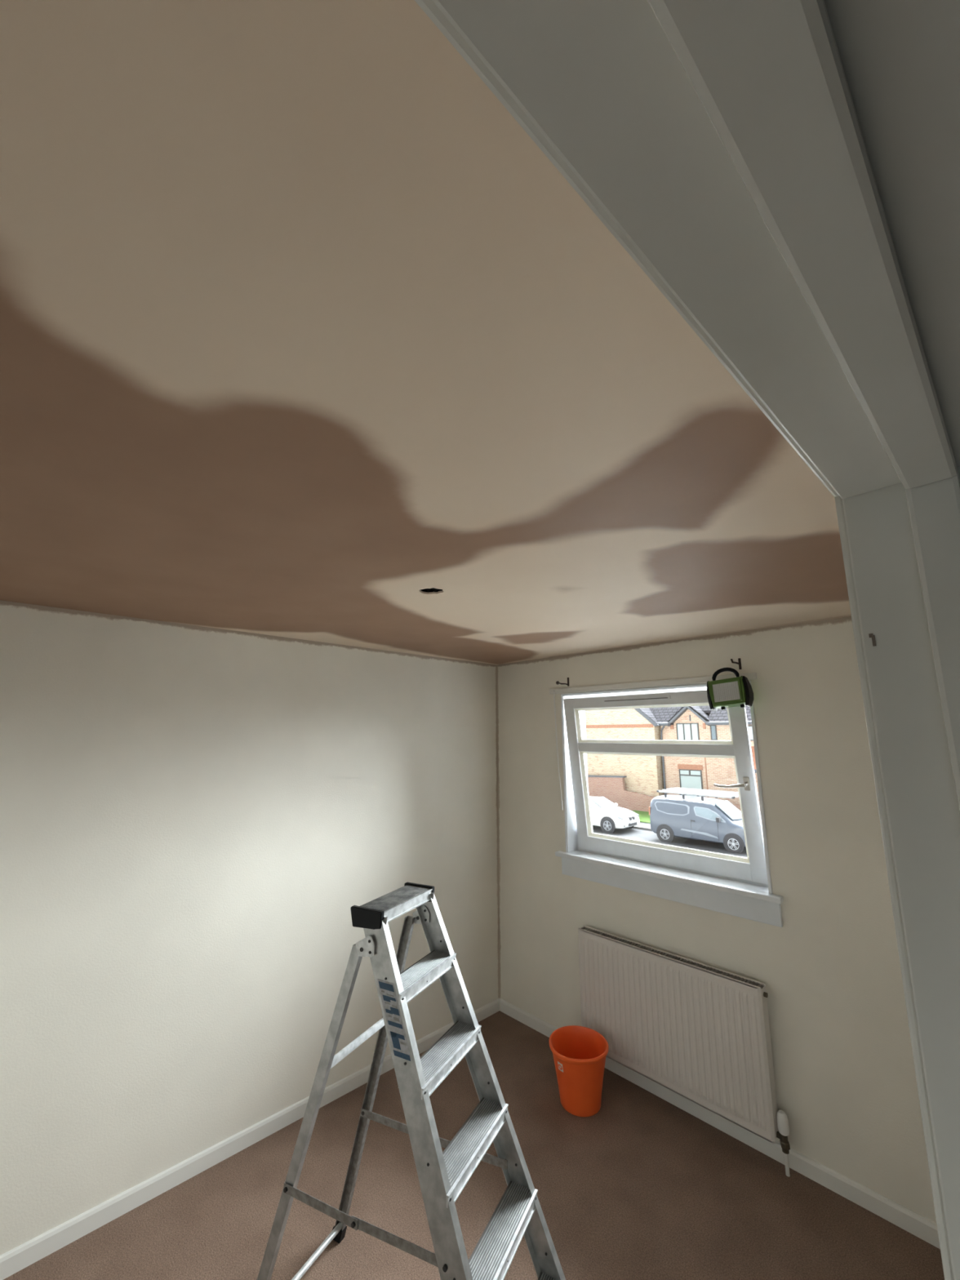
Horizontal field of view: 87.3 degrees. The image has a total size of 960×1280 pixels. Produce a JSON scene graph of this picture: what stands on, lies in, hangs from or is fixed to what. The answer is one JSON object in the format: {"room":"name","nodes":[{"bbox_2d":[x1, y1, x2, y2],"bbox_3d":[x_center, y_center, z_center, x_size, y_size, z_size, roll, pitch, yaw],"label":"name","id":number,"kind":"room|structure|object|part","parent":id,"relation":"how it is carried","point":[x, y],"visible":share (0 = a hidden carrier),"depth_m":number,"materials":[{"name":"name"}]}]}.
{"room":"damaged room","nodes":[
{"label":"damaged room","id":0,"kind":"room"},
{"bbox_2d":[0,600,499,1255],"bbox_3d":[-1.049,1.107,2.600,3.650,2.450,0.120,10,-14,-43],"label":"wall","id":1,"kind":"structure","parent":0,"point":[194,820],"depth_m":2.28,"materials":[{"name":"beige paint"}]},
{"bbox_2d":[0,997,500,1279],"bbox_3d":[-1.054,2.259,2.285,3.300,0.070,0.013,10,-14,-43],"label":"baseboard","id":2,"kind":"structure","parent":1,"relation":"attached to","point":[31,1251],"depth_m":2.09,"materials":[{"name":"white paint"}]},
{"bbox_2d":[0,0,851,664],"bbox_3d":[-0.130,-0.200,1.755,3.300,0.007,2.700,10,-14,-43],"label":"ceiling","id":3,"kind":"structure","parent":0,"point":[304,334],"depth_m":0.73,"materials":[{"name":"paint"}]},
{"bbox_2d":[420,587,442,592],"bbox_3d":[-0.179,-0.208,1.851,0.110,0.055,0.112,10,-14,-43],"label":"hole","id":4,"kind":"object","parent":3,"relation":"in","point":[433,589],"depth_m":1.90,"materials":[{"name":"black"}]},
{"bbox_2d":[3,1010,944,1279],"bbox_3d":[0.033,2.034,0.732,4.300,0.060,4.020,10,-14,-43],"label":"floor","id":5,"kind":"structure","parent":0,"point":[641,1187],"depth_m":1.97,"materials":[{"name":"brown carpet"}]},
{"bbox_2d":[257,882,565,1279],"bbox_3d":[-0.197,1.511,1.586,1.006,1.281,0.453,-6,-12,27],"label":"step ladder","id":6,"kind":"object","parent":5,"relation":"on","point":[442,1177],"visible":1,"depth_m":1.55,"materials":[{"name":"metal"}]},
{"bbox_3d":[-0.549,1.557,1.569,0.377,1.146,0.026,-3,-11,17],"label":"leg","id":7,"kind":"part","parent":6,"relation":"part of","materials":[{"name":"metal"}]},
{"bbox_3d":[-0.363,0.966,1.587,0.076,0.067,0.003,-6,-12,27],"label":"hinge plate","id":8,"kind":"part","parent":6,"relation":"part of","materials":[{"name":"silver metal"}]},
{"bbox_3d":[-0.391,1.612,1.867,0.377,1.146,0.026,-8,-13,37],"label":"leg","id":9,"kind":"part","parent":6,"relation":"part of","materials":[{"name":"metal"}]},
{"bbox_2d":[378,981,394,991],"bbox_3d":[-0.285,1.055,1.531,0.061,0.017,0.001,-6,-12,27],"label":"print","id":10,"kind":"object","parent":6,"relation":"on","point":[382,985],"depth_m":1.53},
{"bbox_2d":[385,1008,392,1013],"bbox_3d":[-0.273,1.115,1.509,0.028,0.009,0.001,-6,-12,27],"label":"print","id":11,"kind":"object","parent":6,"relation":"attached to","point":[387,1011],"depth_m":1.51},
{"bbox_2d":[382,995,395,1001],"bbox_3d":[-0.274,1.081,1.518,0.051,0.008,0.001,-6,-12,27],"label":"print","id":12,"kind":"object","parent":6,"relation":"on","point":[384,996],"depth_m":1.52},
{"bbox_2d":[387,1020,402,1028],"bbox_3d":[-0.252,1.140,1.491,0.057,0.010,0.001,-6,-12,27],"label":"print","id":13,"kind":"object","parent":6,"relation":"on","point":[390,1023],"depth_m":1.49},
{"bbox_2d":[390,1007,399,1015],"bbox_3d":[-0.254,1.108,1.501,0.037,0.016,0.001,-6,-12,27],"label":"print","id":14,"kind":"object","parent":6,"relation":"on","point":[393,1011],"depth_m":1.50},
{"bbox_2d":[390,1031,400,1049],"bbox_3d":[-0.249,1.178,1.480,0.043,0.038,0.002,-6,-12,27],"label":"print","id":15,"kind":"object","parent":6,"relation":"attached to","point":[395,1036],"depth_m":1.48},
{"bbox_2d":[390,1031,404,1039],"bbox_3d":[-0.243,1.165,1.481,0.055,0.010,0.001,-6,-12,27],"label":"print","id":16,"kind":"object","parent":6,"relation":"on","point":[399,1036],"depth_m":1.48},
{"bbox_2d":[393,1049,410,1061],"bbox_3d":[-0.227,1.207,1.461,0.063,0.013,0.001,-6,-12,27],"label":"print","id":17,"kind":"object","parent":6,"relation":"attached to","point":[398,1054],"depth_m":1.46},
{"bbox_3d":[-0.218,1.016,1.859,0.076,0.067,0.003,-6,-12,27],"label":"hinge plate","id":18,"kind":"part","parent":6,"relation":"part of","materials":[{"name":"silver metal"}]},
{"bbox_2d":[548,1025,608,1116],"bbox_3d":[0.506,2.205,2.566,0.302,0.272,0.310,-5,-12,26],"label":"bucket","id":19,"kind":"object","parent":5,"relation":"on","point":[580,1053],"visible":1,"depth_m":2.49,"materials":[{"name":"orange plastic"}]},
{"bbox_2d":[496,616,936,1222],"bbox_3d":[1.154,1.131,2.757,0.250,2.450,2.700,10,-14,-43],"label":"wall","id":20,"kind":"structure","parent":0,"point":[845,1075],"depth_m":2.31,"materials":[{"name":"beige paint"}]},
{"bbox_2d":[555,677,568,686],"bbox_3d":[0.542,0.271,3.295,0.116,0.058,0.022,8,-13,-36],"label":"curtain bracket","id":21,"kind":"object","parent":20,"relation":"attached to","point":[557,682],"visible":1,"depth_m":3.30,"materials":[{"name":"brown metal"}]},
{"bbox_3d":[0.541,0.283,3.291,0.113,0.024,0.022,7,-13,-35],"label":"hook arm","id":22,"kind":"part","parent":21,"relation":"part of","materials":[{"name":"brown metal"}]},
{"bbox_2d":[549,672,783,927],"bbox_3d":[1.036,0.839,2.954,0.365,1.166,1.316,10,-14,-43],"label":"window","id":23,"kind":"structure","parent":20,"relation":"in","point":[731,885],"depth_m":2.77,"materials":[{"name":"white plastic"}]},
{"bbox_2d":[552,690,563,810],"bbox_3d":[0.517,0.716,3.307,0.026,0.767,0.051,10,-14,-43],"label":"blind cord","id":24,"kind":"object","parent":23,"relation":"hanging from","point":[562,802],"visible":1,"depth_m":3.30,"materials":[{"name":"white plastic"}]},
{"bbox_2d":[602,695,671,702],"bbox_3d":[0.904,0.345,2.939,0.010,0.018,0.435,0,-8,-44],"label":"vent","id":25,"kind":"object","parent":23,"relation":"attached to","point":[668,696],"depth_m":2.92,"materials":[{"name":"white plastic"}]},
{"bbox_3d":[0.995,0.788,2.894,0.062,0.956,1.108,0,-8,-44],"label":"sash","id":26,"kind":"part","parent":23,"relation":"part of","materials":[{"name":"white plastic"}]},
{"bbox_3d":[1.048,0.797,2.939,0.070,0.993,1.160,10,-14,-43],"label":"frame","id":27,"kind":"part","parent":23,"relation":"part of","materials":[{"name":"white plastic"}]},
{"bbox_3d":[1.265,0.723,2.531,0.060,0.066,0.160,0,-8,-44],"label":"sash handle","id":28,"kind":"part","parent":23,"relation":"part of","materials":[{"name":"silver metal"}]},
{"bbox_2d":[577,925,790,1177],"bbox_3d":[0.952,1.978,2.558,0.100,0.713,1.067,10,-14,-43],"label":"radiator","id":29,"kind":"object","parent":20,"relation":"attached to","point":[698,1031],"visible":0.94,"depth_m":2.45,"materials":[{"name":"white metal"}]},
{"bbox_2d":[581,927,762,988],"bbox_3d":[0.936,1.643,2.619,0.044,0.028,0.967,10,-14,-43],"label":"grille","id":30,"kind":"object","parent":29,"relation":"attached to","point":[712,975],"depth_m":2.56,"materials":[{"name":"grey metal"}]},
{"bbox_3d":[0.957,1.926,2.587,0.012,0.600,0.987,10,-14,-43],"label":"panel","id":31,"kind":"part","parent":29,"relation":"part of","materials":[{"name":"white metal"}]},
{"bbox_2d":[499,998,940,1248],"bbox_3d":[1.025,2.292,2.488,0.013,0.070,2.567,10,-14,-43],"label":"baseboard","id":32,"kind":"structure","parent":20,"relation":"attached to","point":[913,1223],"depth_m":2.16,"materials":[{"name":"white paint"}]},
{"bbox_2d":[706,657,753,711],"bbox_3d":[1.256,0.220,2.527,0.199,0.266,0.141,-10,-14,42],"label":"work light","id":33,"kind":"object","parent":20,"relation":"attached to","point":[722,694],"depth_m":2.48,"materials":[{"name":"green plastic"}]},
{"bbox_3d":[1.239,0.171,2.544,0.130,0.062,0.019,-16,-26,41],"label":"handle","id":34,"kind":"part","parent":33,"relation":"part of","materials":[{"name":"black plastic"}]},
{"bbox_3d":[1.287,0.110,2.533,0.113,0.021,0.009,10,-14,-43],"label":"hook arm","id":35,"kind":"part","parent":33,"relation":"part of","materials":[{"name":"brown metal"}]},
{"bbox_3d":[1.288,0.115,2.533,0.115,0.058,0.012,10,-14,-43],"label":"curtain bracket","id":36,"kind":"part","parent":33,"relation":"part of","materials":[{"name":"black metal"}]},
{"bbox_3d":[1.328,0.122,2.571,0.004,0.058,0.012,10,-14,-43],"label":"wall plate","id":37,"kind":"part","parent":33,"relation":"part of","materials":[{"name":"brown metal"}]},
{"bbox_3d":[0.765,0.738,0.634,3.300,2.450,0.120,10,-14,-43],"label":"wall","id":38,"kind":"structure","parent":0,"visible":0},
{"bbox_2d":[414,0,959,1279],"bbox_3d":[0.051,0.789,-0.065,0.933,2.097,0.126,9,-14,-42],"label":"door frame","id":39,"kind":"structure","parent":38,"relation":"in","point":[785,174],"depth_m":0.20,"materials":[{"name":"white paint"}]},
{"bbox_3d":[0.008,-0.202,0.164,0.805,0.064,0.006,9,-14,-42],"label":"architrave","id":40,"kind":"part","parent":39,"relation":"part of","materials":[{"name":"white paint"}]},
{"bbox_3d":[0.330,0.851,0.268,0.064,2.097,0.006,9,-14,-42],"label":"architrave","id":41,"kind":"part","parent":39,"relation":"part of","materials":[{"name":"white paint"}]},
{"label":"outside","id":42,"kind":"structure","parent":0,"visible":0},
{"bbox_3d":[22.672,11.698,37.756,38.400,0.420,100.000,10,-14,-43],"label":"ground","id":43,"kind":"structure","parent":42,"visible":0},
{"bbox_2d":[631,809,650,823],"bbox_3d":[9.554,9.381,26.384,3.200,0.040,5.000,10,-14,-43],"label":"lawn","id":44,"kind":"structure","parent":43,"relation":"on","point":[644,817],"depth_m":26.95,"materials":[{"name":"green plant"}]},
{"bbox_2d":[585,705,759,806],"bbox_3d":[14.405,5.066,30.587,8.950,10.280,28.500,10,-14,-43],"label":"house","id":45,"kind":"structure","parent":43,"relation":"on","point":[646,775],"depth_m":29.32,"materials":[{"name":"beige brick"}]},
{"bbox_3d":[11.839,5.282,28.657,0.030,0.970,1.160,10,-14,-43],"label":"pane","id":46,"kind":"part","parent":45,"relation":"part of","materials":[{"name":"grey glass"}]},
{"bbox_3d":[11.825,8.354,28.108,0.030,2.050,1.160,10,-14,-43],"label":"pane","id":47,"kind":"part","parent":45,"relation":"part of","materials":[{"name":"grey glass"}]},
{"bbox_3d":[11.821,8.353,28.105,0.080,2.160,1.270,10,-14,-43],"label":"door","id":48,"kind":"part","parent":45,"relation":"part of","materials":[{"name":"grey glass"}]},
{"bbox_3d":[12.839,5.085,27.632,0.030,0.740,0.210,10,-14,-43],"label":"pane","id":49,"kind":"part","parent":45,"relation":"part of","materials":[{"name":"clear glass"}]},
{"bbox_3d":[14.278,4.837,26.151,0.030,0.680,0.810,10,-14,-43],"label":"pane","id":50,"kind":"part","parent":45,"relation":"part of","materials":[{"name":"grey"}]},
{"bbox_2d":[587,775,761,819],"bbox_3d":[9.613,8.987,29.052,0.300,2.030,19.000,10,-14,-43],"label":"wall","id":51,"kind":"structure","parent":43,"relation":"on","point":[611,788],"depth_m":30.27,"materials":[{"name":"red brick"}]},
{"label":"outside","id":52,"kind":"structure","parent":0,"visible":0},
{"bbox_2d":[591,825,747,857],"bbox_3d":[5.852,8.849,21.886,6.000,0.300,100.000,10,-14,-43],"label":"ground","id":53,"kind":"structure","parent":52,"point":[630,833],"depth_m":21.59,"materials":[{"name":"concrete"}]},
{"bbox_2d":[589,795,639,833],"bbox_3d":[5.592,8.606,25.174,2.120,1.490,4.540,10,-14,-43],"label":"car","id":54,"kind":"object","parent":53,"relation":"on","point":[606,814],"visible":0.62,"depth_m":23.79,"materials":[{"name":"white paint"}]},
{"bbox_2d":[628,822,636,826],"bbox_3d":[7.126,8.611,23.547,0.720,0.130,0.090,10,-14,-43],"label":"grille","id":55,"kind":"object","parent":54,"relation":"attached to","point":[630,824],"depth_m":23.48,"materials":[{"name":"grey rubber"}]},
{"bbox_2d":[648,786,746,853],"bbox_3d":[9.590,7.506,21.231,2.200,2.195,4.420,10,-14,-43],"label":"van","id":56,"kind":"object","parent":53,"relation":"on","point":[701,818],"visible":0.82,"depth_m":20.82,"materials":[{"name":"grey paint"}]},
{"bbox_3d":[8.925,7.885,20.512,0.030,0.200,1.520,10,-15,-43],"label":"moulding","id":57,"kind":"part","parent":56,"relation":"part of","materials":[{"name":"grey"}]},
{"bbox_2d":[715,817,720,822],"bbox_3d":[9.452,7.135,19.955,0.170,0.190,0.140,10,-14,-43],"label":"mirror","id":58,"kind":"object","parent":56,"relation":"attached to","point":[717,819],"depth_m":19.90,"materials":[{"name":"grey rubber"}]},
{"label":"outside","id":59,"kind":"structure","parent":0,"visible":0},
{"bbox_2d":[631,822,652,831],"bbox_3d":[8.415,9.243,24.312,1.100,0.400,100.000,10,-14,-43],"label":"pavement","id":60,"kind":"structure","parent":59,"point":[641,826],"depth_m":24.45,"materials":[{"name":"concrete"}]}
]}

